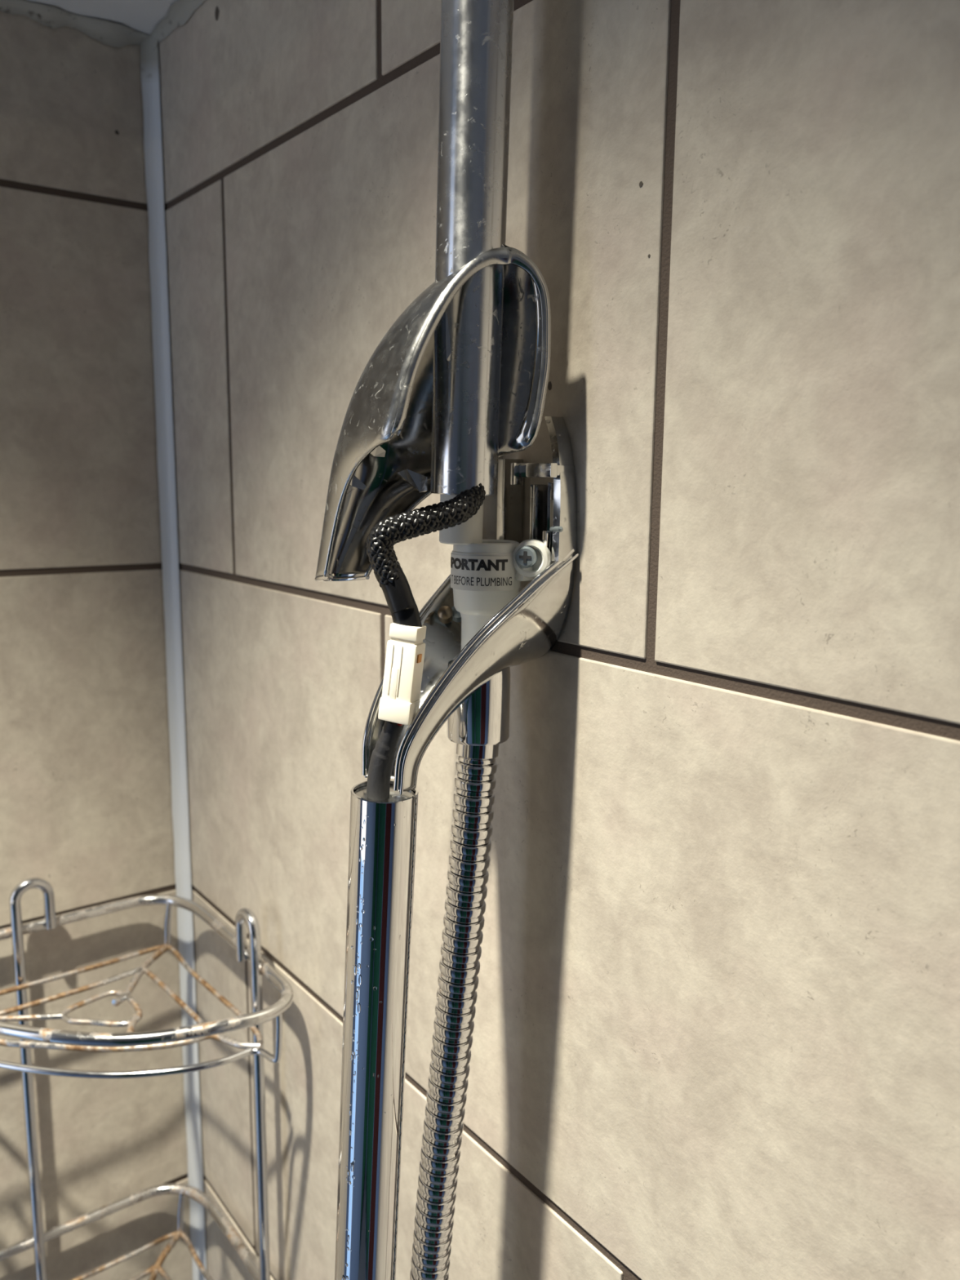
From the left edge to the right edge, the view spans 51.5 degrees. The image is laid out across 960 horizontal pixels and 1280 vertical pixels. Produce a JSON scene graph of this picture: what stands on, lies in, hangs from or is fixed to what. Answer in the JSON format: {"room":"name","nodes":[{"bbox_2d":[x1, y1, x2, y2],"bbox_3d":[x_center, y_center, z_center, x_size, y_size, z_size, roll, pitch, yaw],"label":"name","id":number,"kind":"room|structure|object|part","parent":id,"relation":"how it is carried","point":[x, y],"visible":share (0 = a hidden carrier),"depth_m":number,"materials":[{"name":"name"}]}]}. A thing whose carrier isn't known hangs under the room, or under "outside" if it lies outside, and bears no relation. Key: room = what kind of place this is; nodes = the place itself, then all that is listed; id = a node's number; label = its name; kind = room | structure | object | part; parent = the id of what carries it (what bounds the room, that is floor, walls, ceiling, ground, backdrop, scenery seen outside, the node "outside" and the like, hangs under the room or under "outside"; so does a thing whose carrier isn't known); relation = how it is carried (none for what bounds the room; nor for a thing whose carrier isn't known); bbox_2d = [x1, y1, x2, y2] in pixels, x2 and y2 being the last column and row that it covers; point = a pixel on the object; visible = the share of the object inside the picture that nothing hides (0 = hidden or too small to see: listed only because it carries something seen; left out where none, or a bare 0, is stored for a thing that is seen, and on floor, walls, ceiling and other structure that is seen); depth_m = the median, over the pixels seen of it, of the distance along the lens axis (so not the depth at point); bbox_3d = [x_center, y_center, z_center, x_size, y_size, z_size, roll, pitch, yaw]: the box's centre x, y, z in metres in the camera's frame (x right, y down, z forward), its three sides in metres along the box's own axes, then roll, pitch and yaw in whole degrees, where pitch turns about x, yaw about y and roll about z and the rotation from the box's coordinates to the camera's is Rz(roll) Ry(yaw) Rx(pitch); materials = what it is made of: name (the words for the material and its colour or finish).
{"room":"bathroom","nodes":[
{"label":"bathroom","id":0,"kind":"room"},
{"bbox_2d":[0,11,192,1279],"bbox_3d":[-0.579,0.324,0.598,0.801,2.390,0.100,-6,12,-37],"label":"wall","id":1,"kind":"structure","parent":0,"point":[86,803],"depth_m":0.70,"materials":[{"name":"brown tile"}]},
{"bbox_2d":[0,0,151,47],"bbox_3d":[-0.419,-0.381,0.527,0.500,0.012,0.012,-6,12,-37],"label":"trim","id":2,"kind":"structure","parent":1,"relation":"attached to","point":[108,33],"depth_m":0.65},
{"bbox_2d":[24,0,177,35],"bbox_3d":[-0.468,-0.547,-0.103,1.300,0.520,2.100,-6,12,-37],"label":"ceiling","id":3,"kind":"structure","parent":0,"point":[143,16],"depth_m":0.64,"materials":[{"name":"white paint"}]},
{"bbox_2d":[334,780,417,1279],"bbox_3d":[-0.046,0.231,0.414,0.044,0.355,0.026,5,11,27],"label":"tube","id":4,"kind":"object","parent":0,"point":[382,844],"visible":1,"depth_m":0.39,"materials":[{"name":"silver metal"}]},
{"bbox_2d":[157,0,959,1279],"bbox_3d":[0.232,0.386,0.276,0.100,2.390,1.600,-6,12,-37],"label":"wall","id":5,"kind":"structure","parent":0,"point":[716,1033],"depth_m":0.37,"materials":[{"name":"brown tile"}]},
{"bbox_2d":[0,877,293,1279],"bbox_3d":[-0.252,0.380,0.650,0.211,0.410,0.212,-6,12,-37],"label":"caddy","id":6,"kind":"object","parent":5,"relation":"attached to","point":[29,1037],"visible":1,"depth_m":0.67,"materials":[{"name":"silver metal"}]},
{"bbox_3d":[-0.223,0.238,0.597,0.209,0.037,0.029,0,9,-1],"label":"rail","id":7,"kind":"part","parent":6,"relation":"part of","materials":[{"name":"metal"}]},
{"bbox_3d":[-0.233,0.212,0.746,0.008,0.035,0.005,-6,12,-37],"label":"corner post","id":8,"kind":"part","parent":6,"relation":"part of","materials":[{"name":"metal"}]},
{"bbox_3d":[-0.236,0.451,0.785,0.008,0.035,0.005,-6,12,-37],"label":"corner post","id":9,"kind":"part","parent":6,"relation":"part of","materials":[{"name":"metal"}]},
{"bbox_2d":[140,36,206,1279],"bbox_3d":[-0.233,0.533,0.830,0.013,1.910,0.004,2,9,8],"label":"trim","id":10,"kind":"structure","parent":5,"relation":"attached to","point":[149,67],"depth_m":0.74,"materials":[{"name":"white plastic"}]},
{"bbox_2d":[149,0,204,43],"bbox_3d":[-0.076,-0.371,0.481,0.009,0.009,0.500,-6,12,-37],"label":"trim","id":11,"kind":"structure","parent":5,"relation":"attached to","point":[180,11],"depth_m":0.64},
{"bbox_2d":[361,416,578,795],"bbox_3d":[-0.008,-0.016,0.390,0.075,0.141,0.057,-6,12,-37],"label":"wall bracket","id":12,"kind":"object","parent":5,"relation":"attached to","point":[470,691],"visible":0.86,"depth_m":0.39,"materials":[{"name":"silver metal"}]},
{"bbox_2d":[409,743,499,1279],"bbox_3d":[-0.016,0.227,0.433,0.045,0.380,0.020,-1,10,-12],"label":"shower hose","id":13,"kind":"object","parent":12,"relation":"hanging from","point":[476,766],"visible":1,"depth_m":0.41,"materials":[{"name":"silver metal"}]},
{"bbox_2d":[446,660,510,746],"bbox_3d":[-0.001,0.025,0.403,0.026,0.031,0.026,-6,12,-37],"label":"outlet","id":14,"kind":"object","parent":12,"relation":"attached to","point":[480,713],"depth_m":0.39,"materials":[{"name":"silver metal"}]},
{"bbox_3d":[0.005,-0.064,0.418,0.011,0.055,0.013,-6,12,-37],"label":"frame","id":15,"kind":"part","parent":12,"relation":"part of","materials":[{"name":"silver metal"}]},
{"bbox_2d":[450,539,553,660],"bbox_3d":[0.009,-0.016,0.398,0.041,0.049,0.030,3,10,15],"label":"pipe fitting","id":16,"kind":"object","parent":12,"relation":"in","point":[486,575],"visible":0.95,"depth_m":0.39,"materials":[{"name":"white plastic"}]},
{"bbox_2d":[430,0,514,545],"bbox_3d":[-0.002,-0.174,0.363,0.027,0.279,0.033,-6,12,-37],"label":"pipe","id":17,"kind":"object","parent":16,"relation":"attached to","point":[476,37],"visible":0.84,"depth_m":0.36,"materials":[{"name":"silver metal"}]},
{"bbox_2d":[366,483,485,626],"bbox_3d":[-0.018,-0.032,0.369,0.048,0.059,0.016,-4,11,-26],"label":"lead","id":18,"kind":"object","parent":17,"relation":"attached to","point":[388,571],"visible":1,"depth_m":0.36,"materials":[{"name":"black"}]},
{"bbox_2d":[377,622,426,725],"bbox_3d":[-0.029,0.012,0.368,0.015,0.037,0.011,4,10,21],"label":"connector","id":19,"kind":"object","parent":18,"relation":"attached to","point":[399,702],"visible":1,"depth_m":0.36,"materials":[{"name":"white plastic"}]},
{"bbox_2d":[366,720,404,799],"bbox_3d":[-0.036,0.046,0.376,0.015,0.036,0.009,3,10,13],"label":"lead","id":20,"kind":"object","parent":19,"relation":"attached to","point":[383,756],"visible":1,"depth_m":0.37,"materials":[{"name":"grey rubber"}]},
{"bbox_2d":[315,244,551,582],"bbox_3d":[-0.020,-0.083,0.384,0.066,0.126,0.080,-6,12,-37],"label":"cover","id":21,"kind":"object","parent":17,"relation":"attached to","point":[381,466],"visible":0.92,"depth_m":0.37,"materials":[{"name":"silver metal"}]},
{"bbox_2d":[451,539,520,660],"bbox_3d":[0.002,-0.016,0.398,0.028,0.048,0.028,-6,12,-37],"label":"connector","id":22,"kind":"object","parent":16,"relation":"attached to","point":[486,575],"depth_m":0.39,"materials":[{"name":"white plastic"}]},
{"bbox_3d":[0.030,-0.059,0.386,0.011,0.055,0.013,-6,12,-37],"label":"frame","id":23,"kind":"part","parent":12,"relation":"part of","materials":[{"name":"silver metal"}]}
]}

